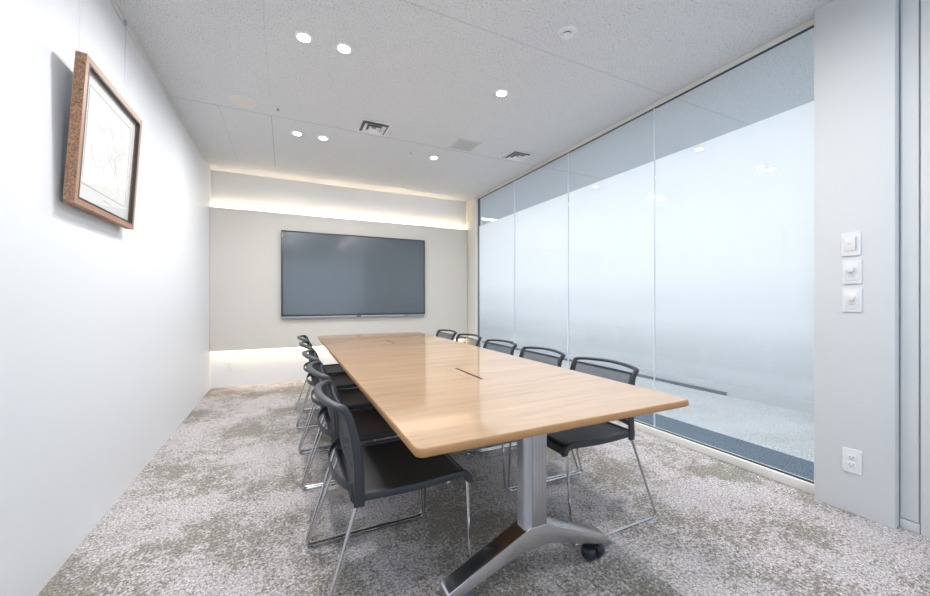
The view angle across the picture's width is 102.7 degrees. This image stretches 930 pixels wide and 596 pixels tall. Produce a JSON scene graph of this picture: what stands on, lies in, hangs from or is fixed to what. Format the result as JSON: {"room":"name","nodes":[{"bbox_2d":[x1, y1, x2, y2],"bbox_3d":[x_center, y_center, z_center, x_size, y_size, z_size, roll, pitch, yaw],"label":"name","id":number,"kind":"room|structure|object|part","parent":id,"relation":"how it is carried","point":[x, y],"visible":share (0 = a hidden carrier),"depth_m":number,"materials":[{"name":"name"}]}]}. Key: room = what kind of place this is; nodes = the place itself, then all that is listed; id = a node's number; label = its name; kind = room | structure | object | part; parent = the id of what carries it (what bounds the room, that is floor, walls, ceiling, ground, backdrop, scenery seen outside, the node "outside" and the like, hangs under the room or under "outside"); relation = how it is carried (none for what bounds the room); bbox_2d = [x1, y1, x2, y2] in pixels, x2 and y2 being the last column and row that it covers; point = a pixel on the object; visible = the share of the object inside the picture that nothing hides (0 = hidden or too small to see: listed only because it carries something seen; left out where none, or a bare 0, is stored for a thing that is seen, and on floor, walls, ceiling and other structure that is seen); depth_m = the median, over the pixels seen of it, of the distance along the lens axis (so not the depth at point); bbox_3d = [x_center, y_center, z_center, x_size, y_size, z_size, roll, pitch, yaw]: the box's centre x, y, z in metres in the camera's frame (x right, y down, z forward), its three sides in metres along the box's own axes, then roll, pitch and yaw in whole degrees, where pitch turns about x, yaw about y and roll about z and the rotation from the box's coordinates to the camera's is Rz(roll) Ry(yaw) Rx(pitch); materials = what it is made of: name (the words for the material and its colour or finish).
{"room":"conference room","nodes":[
{"label":"conference room","id":0,"kind":"room"},
{"bbox_2d":[0,0,210,595],"bbox_3d":[-1.500,-0.242,1.089,0.100,2.680,7.865,0,0,-26],"label":"wall","id":1,"kind":"structure","parent":0,"point":[105,354],"depth_m":1.63,"materials":[{"name":"white"}]},
{"bbox_2d":[62,50,141,229],"bbox_3d":[-1.731,-0.703,1.810,0.075,0.621,0.656,0,0,-26],"label":"framed picture","id":2,"kind":"object","parent":1,"relation":"attached to","point":[104,141],"visible":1,"depth_m":1.72,"materials":[{"name":"brown wood"}]},
{"bbox_2d":[124,19,126,99],"bbox_3d":[-1.878,-1.269,2.050,0.013,0.584,0.089,0,0,-34],"label":"wire","id":3,"kind":"object","parent":1,"relation":"hanging from","point":[125,20],"visible":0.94,"depth_m":2.07,"materials":[{"name":"silver metal"}]},
{"bbox_2d":[109,0,205,159],"bbox_3d":[-1.349,-1.567,0.909,0.016,0.026,7.210,0,0,-26],"label":"trim","id":4,"kind":"structure","parent":1,"relation":"attached to","point":[115,6],"depth_m":2.50,"materials":[{"name":"white paint"}]},
{"bbox_2d":[211,170,465,387],"bbox_3d":[-1.527,-0.242,5.387,3.588,2.680,0.100,0,0,-26],"label":"wall","id":5,"kind":"structure","parent":0,"point":[228,189],"depth_m":4.97,"materials":[{"name":"white"}]},
{"bbox_2d":[226,361,231,370],"bbox_3d":[-2.945,0.836,4.641,0.072,0.120,0.010,0,0,-26],"label":"wall socket","id":6,"kind":"object","parent":5,"relation":"attached to","point":[228,363],"visible":1,"depth_m":4.64,"materials":[{"name":"white plastic"}]},
{"bbox_2d":[209,206,467,351],"bbox_3d":[-1.530,-0.239,5.261,3.471,1.757,0.035,0,0,-26],"label":"wall panel","id":7,"kind":"object","parent":5,"relation":"attached to","point":[244,245],"visible":0.74,"depth_m":4.82,"materials":[{"name":"grey fabric"}]},
{"bbox_2d":[281,230,424,317],"bbox_3d":[-1.494,-0.318,5.221,1.944,1.135,0.058,0,0,-26],"label":"wall display","id":8,"kind":"object","parent":7,"relation":"attached to","point":[324,275],"visible":1,"depth_m":5.14,"materials":[{"name":"black"}]},
{"bbox_2d":[466,197,481,347],"bbox_3d":[0.140,-0.242,5.941,0.105,2.680,0.350,0,0,-26],"label":"wall","id":9,"kind":"structure","parent":0,"point":[471,205],"depth_m":5.83,"materials":[{"name":"white"}]},
{"bbox_2d":[478,199,479,346],"bbox_3d":[0.220,-0.252,5.780,0.040,2.596,0.010,0,0,-26],"label":"trim","id":10,"kind":"structure","parent":9,"relation":"attached to","point":[478,199],"depth_m":5.77,"materials":[{"name":"black metal"}]},
{"bbox_2d":[479,213,513,323],"bbox_3d":[0.432,-0.252,5.319,0.012,2.588,0.999,0,0,-26],"label":"window","id":11,"kind":"structure","parent":9,"relation":"in","point":[496,238],"depth_m":5.27,"materials":[{"name":"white glass"}]},
{"bbox_2d":[117,0,832,224],"bbox_3d":[0.089,-1.632,4.040,5.528,0.100,11.800,0,0,-26],"label":"ceiling","id":12,"kind":"structure","parent":0,"point":[437,66],"depth_m":2.72,"materials":[{"name":"white paint"}]},
{"bbox_2d":[229,95,255,107],"bbox_3d":[-1.781,-1.577,2.985,0.188,0.010,0.188,0,0,-26],"label":"ceiling speaker","id":13,"kind":"object","parent":12,"relation":"attached to","point":[241,101],"visible":1,"depth_m":2.96,"materials":[{"name":"white plastic"}]},
{"bbox_2d":[274,106,281,110],"bbox_3d":[-1.549,-1.572,3.082,0.064,0.020,0.064,0,0,-26],"label":"sprinkler head","id":14,"kind":"object","parent":12,"relation":"attached to","point":[277,108],"visible":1,"depth_m":3.07},
{"bbox_2d":[291,131,302,135],"bbox_3d":[-1.603,-1.578,3.551,0.106,0.008,0.106,0,0,-26],"label":"recessed light","id":15,"kind":"object","parent":12,"relation":"in","point":[297,133],"visible":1,"depth_m":3.54,"materials":[{"name":"white plastic"}]},
{"bbox_2d":[294,31,312,42],"bbox_3d":[-0.973,-1.578,2.245,0.106,0.008,0.106,0,0,-26],"label":"recessed light","id":16,"kind":"object","parent":12,"relation":"in","point":[302,36],"visible":1,"depth_m":2.23,"materials":[{"name":"white plastic"}]},
{"bbox_2d":[297,33,309,41],"bbox_3d":[-0.973,-1.577,2.245,0.072,0.005,0.072,0,0,-26],"label":"diffuser","id":17,"kind":"object","parent":16,"relation":"attached to","point":[302,37],"depth_m":2.24,"materials":[{"name":"white"}]},
{"bbox_2d":[317,135,328,139],"bbox_3d":[-1.393,-1.578,3.653,0.106,0.008,0.106,0,0,-26],"label":"recessed light","id":18,"kind":"object","parent":12,"relation":"in","point":[320,137],"visible":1,"depth_m":3.64,"materials":[{"name":"white plastic"}]},
{"bbox_2d":[335,42,352,53],"bbox_3d":[-0.763,-1.578,2.347,0.106,0.008,0.106,0,0,-26],"label":"recessed light","id":19,"kind":"object","parent":12,"relation":"in","point":[344,48],"visible":1,"depth_m":2.34,"materials":[{"name":"white plastic"}]},
{"bbox_2d":[338,45,349,52],"bbox_3d":[-0.763,-1.577,2.347,0.072,0.005,0.072,0,0,-26],"label":"diffuser","id":20,"kind":"object","parent":19,"relation":"attached to","point":[341,48],"depth_m":2.34,"materials":[{"name":"white"}]},
{"bbox_2d":[356,118,391,136],"bbox_3d":[-0.841,-1.572,3.434,0.270,0.020,0.270,0,0,-26],"label":"ceiling vent","id":21,"kind":"object","parent":12,"relation":"in","point":[365,125],"visible":1,"depth_m":3.42,"materials":[{"name":"white plastic"}]},
{"bbox_2d":[448,138,481,152],"bbox_3d":[0.000,-1.579,3.831,0.264,0.006,0.264,0,0,-26],"label":"ceiling vent","id":22,"kind":"object","parent":12,"relation":"in","point":[460,144],"visible":1,"depth_m":3.82,"materials":[{"name":"white plastic"}]},
{"bbox_2d":[495,89,507,96],"bbox_3d":[0.280,-1.578,2.855,0.106,0.008,0.106,0,0,-26],"label":"recessed light","id":23,"kind":"object","parent":12,"relation":"in","point":[500,92],"visible":1,"depth_m":2.84,"materials":[{"name":"white plastic"}]},
{"bbox_2d":[497,91,505,95],"bbox_3d":[0.280,-1.577,2.855,0.072,0.005,0.072,0,0,-26],"label":"diffuser","id":24,"kind":"object","parent":23,"relation":"attached to","point":[499,93],"depth_m":2.85,"materials":[{"name":"white"}]},
{"bbox_2d":[502,150,532,161],"bbox_3d":[0.581,-1.572,4.111,0.250,0.020,0.250,0,0,-26],"label":"ceiling vent","id":25,"kind":"object","parent":12,"relation":"in","point":[515,155],"visible":1,"depth_m":4.10,"materials":[{"name":"white plastic"}]},
{"bbox_2d":[558,24,576,39],"bbox_3d":[0.603,-1.562,2.196,0.108,0.040,0.108,0,0,-26],"label":"smoke detector","id":26,"kind":"object","parent":12,"relation":"attached to","point":[567,31],"visible":1,"depth_m":2.17,"materials":[{"name":"white plastic"}]},
{"bbox_2d":[37,342,929,595],"bbox_3d":[0.089,1.148,4.040,5.528,0.100,11.800,0,0,-26],"label":"floor","id":27,"kind":"structure","parent":0,"point":[222,507],"depth_m":1.82,"materials":[{"name":"carpet"}]},
{"bbox_2d":[295,335,345,426],"bbox_3d":[-1.294,0.719,3.522,0.568,0.756,0.536,0,0,-25],"label":"chair","id":28,"kind":"object","parent":27,"relation":"on","point":[331,369],"visible":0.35,"depth_m":3.50,"materials":[{"name":"grey fabric"}]},
{"bbox_3d":[-1.473,0.517,3.438,0.145,0.351,0.481,0,0,-25],"label":"backrest frame","id":29,"kind":"part","parent":28,"relation":"part of","materials":[{"name":"grey fabric"}]},
{"bbox_3d":[-1.405,0.879,3.739,0.550,0.435,0.050,0,0,-25],"label":"sled leg","id":30,"kind":"part","parent":28,"relation":"part of","materials":[{"name":"silver metal"}]},
{"bbox_3d":[-1.199,0.879,3.299,0.550,0.435,0.050,0,0,-25],"label":"sled leg","id":31,"kind":"part","parent":28,"relation":"part of","materials":[{"name":"silver metal"}]},
{"bbox_3d":[-1.246,0.679,3.545,0.436,0.044,0.430,0,0,-25],"label":"seat","id":32,"kind":"part","parent":28,"relation":"part of","materials":[{"name":"black"}]},
{"bbox_3d":[-1.243,0.677,3.546,0.455,0.056,0.469,0,0,-25],"label":"seat frame","id":33,"kind":"part","parent":28,"relation":"part of","materials":[{"name":"grey fabric"}]},
{"bbox_2d":[296,341,362,450],"bbox_3d":[-1.055,0.719,3.027,0.568,0.756,0.536,0,0,-26],"label":"chair","id":34,"kind":"object","parent":27,"relation":"on","point":[341,381],"visible":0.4,"depth_m":2.95,"materials":[{"name":"grey fabric"}]},
{"bbox_3d":[-1.233,0.517,2.942,0.145,0.351,0.481,0,0,-26],"label":"backrest frame","id":35,"kind":"part","parent":34,"relation":"part of","materials":[{"name":"grey fabric"}]},
{"bbox_3d":[-1.168,0.879,3.243,0.550,0.435,0.050,0,0,-26],"label":"sled leg","id":36,"kind":"part","parent":34,"relation":"part of","materials":[{"name":"silver metal"}]},
{"bbox_3d":[-0.958,0.879,2.804,0.550,0.435,0.050,0,0,-26],"label":"sled leg","id":37,"kind":"part","parent":34,"relation":"part of","materials":[{"name":"silver metal"}]},
{"bbox_3d":[-1.008,0.679,3.050,0.436,0.044,0.430,0,0,-26],"label":"seat","id":38,"kind":"part","parent":34,"relation":"part of","materials":[{"name":"black"}]},
{"bbox_3d":[-1.004,0.677,3.052,0.455,0.056,0.469,0,0,-26],"label":"seat frame","id":39,"kind":"part","parent":34,"relation":"part of","materials":[{"name":"grey fabric"}]},
{"bbox_2d":[299,349,393,487],"bbox_3d":[-0.803,0.719,2.505,0.568,0.756,0.536,0,0,-25],"label":"chair","id":40,"kind":"object","parent":27,"relation":"on","point":[352,398],"visible":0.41,"depth_m":2.43,"materials":[{"name":"grey fabric"}]},
{"bbox_3d":[-0.982,0.517,2.421,0.145,0.351,0.481,0,0,-25],"label":"backrest frame","id":41,"kind":"part","parent":40,"relation":"part of","materials":[{"name":"grey fabric"}]},
{"bbox_3d":[-0.914,0.879,2.721,0.550,0.435,0.050,0,0,-25],"label":"sled leg","id":42,"kind":"part","parent":40,"relation":"part of","materials":[{"name":"silver metal"}]},
{"bbox_3d":[-0.755,0.679,2.527,0.436,0.044,0.430,0,0,-25],"label":"seat","id":43,"kind":"part","parent":40,"relation":"part of","materials":[{"name":"black"}]},
{"bbox_3d":[-0.752,0.677,2.529,0.455,0.056,0.469,0,0,-25],"label":"seat frame","id":44,"kind":"part","parent":40,"relation":"part of","materials":[{"name":"grey fabric"}]},
{"bbox_3d":[-0.708,0.879,2.281,0.550,0.435,0.050,0,0,-25],"label":"sled leg","id":45,"kind":"part","parent":40,"relation":"part of","materials":[{"name":"silver metal"}]},
{"bbox_2d":[302,361,422,544],"bbox_3d":[-0.564,0.719,2.009,0.568,0.756,0.536,0,0,-25],"label":"chair","id":46,"kind":"object","parent":27,"relation":"on","point":[370,425],"visible":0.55,"depth_m":1.88,"materials":[{"name":"grey fabric"}]},
{"bbox_3d":[-0.743,0.517,1.925,0.145,0.351,0.481,0,0,-25],"label":"backrest frame","id":47,"kind":"part","parent":46,"relation":"part of","materials":[{"name":"grey fabric"}]},
{"bbox_3d":[-0.718,0.487,1.936,0.045,0.221,0.445,0,0,-25],"label":"backrest","id":48,"kind":"part","parent":46,"relation":"part of","materials":[{"name":"grey"}]},
{"bbox_3d":[-0.675,0.879,2.225,0.550,0.435,0.050,0,0,-25],"label":"sled leg","id":49,"kind":"part","parent":46,"relation":"part of","materials":[{"name":"silver metal"}]},
{"bbox_3d":[-0.516,0.679,2.032,0.436,0.044,0.430,0,0,-25],"label":"seat","id":50,"kind":"part","parent":46,"relation":"part of","materials":[{"name":"black"}]},
{"bbox_3d":[-0.513,0.677,2.034,0.455,0.056,0.469,0,0,-25],"label":"seat frame","id":51,"kind":"part","parent":46,"relation":"part of","materials":[{"name":"grey fabric"}]},
{"bbox_3d":[-0.468,0.879,1.786,0.550,0.435,0.050,0,0,-25],"label":"sled leg","id":52,"kind":"part","parent":46,"relation":"part of","materials":[{"name":"silver metal"}]},
{"bbox_2d":[306,380,472,595],"bbox_3d":[-0.325,0.719,1.514,0.568,0.756,0.536,0,0,-26],"label":"chair","id":53,"kind":"object","parent":27,"relation":"on","point":[384,468],"visible":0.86,"depth_m":1.42,"materials":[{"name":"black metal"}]},
{"bbox_3d":[-0.503,0.517,1.428,0.145,0.351,0.481,0,0,-26],"label":"backrest frame","id":54,"kind":"part","parent":53,"relation":"part of","materials":[{"name":"grey fabric"}]},
{"bbox_3d":[-0.479,0.487,1.440,0.045,0.221,0.445,0,0,-26],"label":"backrest","id":55,"kind":"part","parent":53,"relation":"part of","materials":[{"name":"grey"}]},
{"bbox_3d":[-0.438,0.879,1.729,0.550,0.435,0.050,0,0,-26],"label":"sled leg","id":56,"kind":"part","parent":53,"relation":"part of","materials":[{"name":"silver metal"}]},
{"bbox_3d":[-0.227,0.879,1.292,0.550,0.435,0.050,0,0,-26],"label":"sled leg","id":57,"kind":"part","parent":53,"relation":"part of","materials":[{"name":"silver metal"}]},
{"bbox_3d":[-0.278,0.679,1.537,0.436,0.044,0.430,0,0,-26],"label":"seat","id":58,"kind":"part","parent":53,"relation":"part of","materials":[{"name":"black"}]},
{"bbox_3d":[-0.274,0.677,1.539,0.455,0.056,0.469,0,0,-26],"label":"seat frame","id":59,"kind":"part","parent":53,"relation":"part of","materials":[{"name":"grey fabric"}]},
{"bbox_2d":[436,329,456,340],"bbox_3d":[-0.377,0.719,3.991,0.568,0.756,0.536,0,0,-26],"label":"chair","id":60,"kind":"object","parent":27,"relation":"on","point":[438,334],"visible":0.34,"depth_m":4.07,"materials":[{"name":"grey fabric"}]},
{"bbox_3d":[-0.224,0.487,4.067,0.045,0.221,0.445,0,0,-26],"label":"backrest","id":61,"kind":"part","parent":60,"relation":"part of","materials":[{"name":"grey"}]},
{"bbox_2d":[455,333,481,346],"bbox_3d":[-0.138,0.719,3.496,0.568,0.756,0.536,0,0,-26],"label":"chair","id":62,"kind":"object","parent":27,"relation":"on","point":[459,338],"visible":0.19,"depth_m":3.59,"materials":[{"name":"grey fabric"}]},
{"bbox_3d":[0.015,0.487,3.572,0.045,0.221,0.445,0,0,-26],"label":"backrest","id":63,"kind":"part","parent":62,"relation":"part of","materials":[{"name":"grey"}]},
{"bbox_2d":[463,339,516,453],"bbox_3d":[0.114,0.719,2.974,0.568,0.756,0.536,0,0,-26],"label":"chair","id":64,"kind":"object","parent":27,"relation":"on","point":[487,345],"visible":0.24,"depth_m":3.00,"materials":[{"name":"grey fabric"}]},
{"bbox_3d":[0.226,0.879,2.758,0.550,0.435,0.050,0,0,-26],"label":"sled leg","id":65,"kind":"part","parent":64,"relation":"part of","materials":[{"name":"silver metal"}]},
{"bbox_3d":[0.268,0.487,3.048,0.045,0.221,0.445,0,0,-26],"label":"backrest","id":66,"kind":"part","parent":64,"relation":"part of","materials":[{"name":"grey"}]},
{"bbox_3d":[0.292,0.517,3.059,0.145,0.351,0.481,0,0,-26],"label":"backrest frame","id":67,"kind":"part","parent":64,"relation":"part of","materials":[{"name":"grey fabric"}]},
{"bbox_2d":[318,332,688,595],"bbox_3d":[-0.328,0.737,2.601,1.080,0.721,3.190,0,0,-26],"label":"conference table","id":68,"kind":"object","parent":27,"relation":"on","point":[439,395],"visible":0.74,"depth_m":1.38,"materials":[{"name":"brown wood"}]},
{"bbox_2d":[465,346,578,489],"bbox_3d":[0.352,0.719,2.479,0.568,0.756,0.536,0,0,-25],"label":"chair","id":69,"kind":"object","parent":27,"relation":"on","point":[536,356],"visible":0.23,"depth_m":2.50,"materials":[{"name":"grey fabric"}]},
{"bbox_3d":[0.258,0.879,2.703,0.550,0.435,0.050,0,0,-25],"label":"sled leg","id":70,"kind":"part","parent":69,"relation":"part of","materials":[{"name":"silver metal"}]},
{"bbox_3d":[0.463,0.879,2.262,0.550,0.435,0.050,0,0,-25],"label":"sled leg","id":71,"kind":"part","parent":69,"relation":"part of","materials":[{"name":"silver metal"}]},
{"bbox_3d":[0.507,0.487,2.551,0.045,0.221,0.445,0,0,-25],"label":"backrest","id":72,"kind":"part","parent":69,"relation":"part of","materials":[{"name":"grey"}]},
{"bbox_3d":[0.531,0.517,2.562,0.145,0.351,0.481,0,0,-25],"label":"backrest frame","id":73,"kind":"part","parent":69,"relation":"part of","materials":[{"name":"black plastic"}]},
{"bbox_2d":[507,357,655,546],"bbox_3d":[0.592,0.719,1.983,0.568,0.756,0.536,0,0,-26],"label":"chair","id":74,"kind":"object","parent":27,"relation":"on","point":[562,442],"visible":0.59,"depth_m":1.86,"materials":[{"name":"grey fabric"}]},
{"bbox_3d":[0.494,0.879,2.206,0.550,0.435,0.050,0,0,-26],"label":"sled leg","id":75,"kind":"part","parent":74,"relation":"part of","materials":[{"name":"silver metal"}]},
{"bbox_3d":[0.544,0.679,1.960,0.436,0.044,0.430,0,0,-26],"label":"seat","id":76,"kind":"part","parent":74,"relation":"part of","materials":[{"name":"black"}]},
{"bbox_3d":[0.541,0.677,1.959,0.455,0.056,0.469,0,0,-26],"label":"seat frame","id":77,"kind":"part","parent":74,"relation":"part of","materials":[{"name":"black plastic"}]},
{"bbox_3d":[0.746,0.487,2.057,0.045,0.221,0.445,0,0,-26],"label":"backrest","id":78,"kind":"part","parent":74,"relation":"part of","materials":[{"name":"grey"}]},
{"bbox_3d":[0.769,0.517,2.069,0.145,0.351,0.481,0,0,-26],"label":"backrest frame","id":79,"kind":"part","parent":74,"relation":"part of","materials":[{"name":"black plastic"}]},
{"bbox_3d":[0.705,0.879,1.768,0.550,0.435,0.050,0,0,-26],"label":"sled leg","id":80,"kind":"part","parent":74,"relation":"part of","materials":[{"name":"silver metal"}]},
{"bbox_2d":[482,321,813,414],"bbox_3d":[2.538,-0.242,5.222,0.090,2.680,11.800,0,0,-26],"label":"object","id":81,"kind":"structure","parent":0,"point":[778,380],"depth_m":4.55,"materials":[{"name":"white"}]},
{"bbox_2d":[482,341,726,395],"bbox_3d":[1.467,1.079,7.320,0.015,0.038,6.890,0,0,-26],"label":"baseboard","id":82,"kind":"structure","parent":81,"relation":"attached to","point":[565,359],"depth_m":4.72,"materials":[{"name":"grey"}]},
{"bbox_2d":[815,0,899,528],"bbox_3d":[2.048,-0.242,1.938,0.147,2.680,0.299,0,0,-26],"label":"wall","id":83,"kind":"structure","parent":0,"point":[857,42],"depth_m":1.88,"materials":[{"name":"white paint"}]},
{"bbox_2d":[514,181,567,355],"bbox_3d":[0.871,-0.252,4.408,0.013,2.588,1.023,0,0,-26],"label":"glass panel","id":84,"kind":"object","parent":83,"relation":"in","point":[540,230],"depth_m":4.37,"materials":[{"name":"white glass"}]},
{"bbox_2d":[568,153,653,368],"bbox_3d":[1.316,-0.252,3.486,0.013,2.588,1.024,0,0,-26],"label":"glass panel","id":85,"kind":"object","parent":83,"relation":"in","point":[611,219],"depth_m":3.42,"materials":[{"name":"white glass"}]},
{"bbox_2d":[477,18,814,198],"bbox_3d":[1.104,-1.566,3.930,0.045,0.032,4.110,0,0,-26],"label":"trim","id":86,"kind":"structure","parent":83,"relation":"attached to","point":[811,22],"depth_m":2.80,"materials":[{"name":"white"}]},
{"bbox_2d":[615,419,814,494],"bbox_3d":[1.103,1.072,3.930,0.067,0.052,4.110,0,0,-26],"label":"trim","id":87,"kind":"structure","parent":83,"relation":"attached to","point":[800,484],"depth_m":2.47,"materials":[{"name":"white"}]},
{"bbox_2d":[654,101,813,426],"bbox_3d":[1.761,-0.252,2.565,0.013,2.588,1.023,0,0,-26],"label":"glass panel","id":88,"kind":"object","parent":83,"relation":"in","point":[734,210],"depth_m":2.45,"materials":[{"name":"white glass"}]},
{"bbox_2d":[814,23,814,484],"bbox_3d":[1.993,-0.252,2.091,0.063,2.596,0.025,0,0,-26],"label":"trim","id":89,"kind":"structure","parent":83,"relation":"attached to","point":[814,23],"depth_m":2.09,"materials":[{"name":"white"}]},
{"bbox_2d":[841,231,860,255],"bbox_3d":[1.976,-0.282,1.905,0.011,0.120,0.072,0,0,-26],"label":"light switch","id":90,"kind":"object","parent":83,"relation":"attached to","point":[850,241],"visible":1,"depth_m":1.90,"materials":[{"name":"white plastic"}]},
{"bbox_2d":[842,288,861,311],"bbox_3d":[1.972,0.006,1.899,0.023,0.120,0.072,0,0,-26],"label":"dimmer switch","id":91,"kind":"object","parent":83,"relation":"attached to","point":[851,297],"visible":1,"depth_m":1.90,"materials":[{"name":"white plastic"}]},
{"bbox_3d":[1.968,-0.006,1.899,0.015,0.033,0.033,0,0,-26],"label":"knob","id":92,"kind":"part","parent":91,"relation":"part of","materials":[{"name":"white plastic"}]},
{"bbox_2d":[842,447,861,474],"bbox_3d":[1.978,0.828,1.902,0.010,0.120,0.072,0,0,-26],"label":"wall socket","id":93,"kind":"object","parent":83,"relation":"attached to","point":[851,458],"visible":1,"depth_m":1.90,"materials":[{"name":"white plastic"}]},
{"bbox_2d":[848,461,855,467],"bbox_3d":[1.976,0.846,1.900,0.004,0.028,0.030,0,0,-26],"label":"socket","id":94,"kind":"object","parent":93,"relation":"attached to","point":[851,464],"depth_m":1.90,"materials":[{"name":"white"}]},
{"bbox_2d":[848,454,855,460],"bbox_3d":[1.976,0.810,1.900,0.004,0.028,0.030,0,0,-26],"label":"socket","id":95,"kind":"object","parent":93,"relation":"attached to","point":[851,457],"depth_m":1.90,"materials":[{"name":"white"}]},
{"bbox_2d":[842,260,861,283],"bbox_3d":[1.972,-0.138,1.899,0.023,0.120,0.072,0,0,-26],"label":"dimmer switch","id":96,"kind":"object","parent":83,"relation":"attached to","point":[851,269],"visible":1,"depth_m":1.90,"materials":[{"name":"white plastic"}]},
{"bbox_3d":[1.968,-0.150,1.899,0.015,0.033,0.033,0,0,-26],"label":"knob","id":97,"kind":"part","parent":96,"relation":"part of","materials":[{"name":"white plastic"}]},
{"bbox_2d":[900,0,920,523],"bbox_3d":[2.771,-0.242,0.507,0.088,2.680,2.906,0,0,-26],"label":"wall","id":98,"kind":"structure","parent":0,"point":[900,0],"depth_m":1.74,"materials":[{"name":"white paint"}]},
{"bbox_2d":[901,0,919,522],"bbox_3d":[2.109,-0.267,1.763,0.012,2.630,0.057,0,0,-26],"label":"trim","id":99,"kind":"structure","parent":98,"relation":"attached to","point":[910,9],"depth_m":1.75,"materials":[{"name":"white paint"}]},
{"bbox_2d":[900,517,920,533],"bbox_3d":[2.111,1.075,1.764,0.008,0.046,0.063,0,0,-26],"label":"baseboard","id":100,"kind":"structure","parent":98,"relation":"attached to","point":[915,527],"depth_m":1.76,"materials":[{"name":"white paint"}]},
{"bbox_2d":[921,0,929,538],"bbox_3d":[2.326,-0.192,1.309,0.017,2.580,0.936,0,0,-26],"label":"door","id":101,"kind":"structure","parent":98,"relation":"in","point":[925,4],"depth_m":1.71,"materials":[{"name":"white paint"}]}
]}

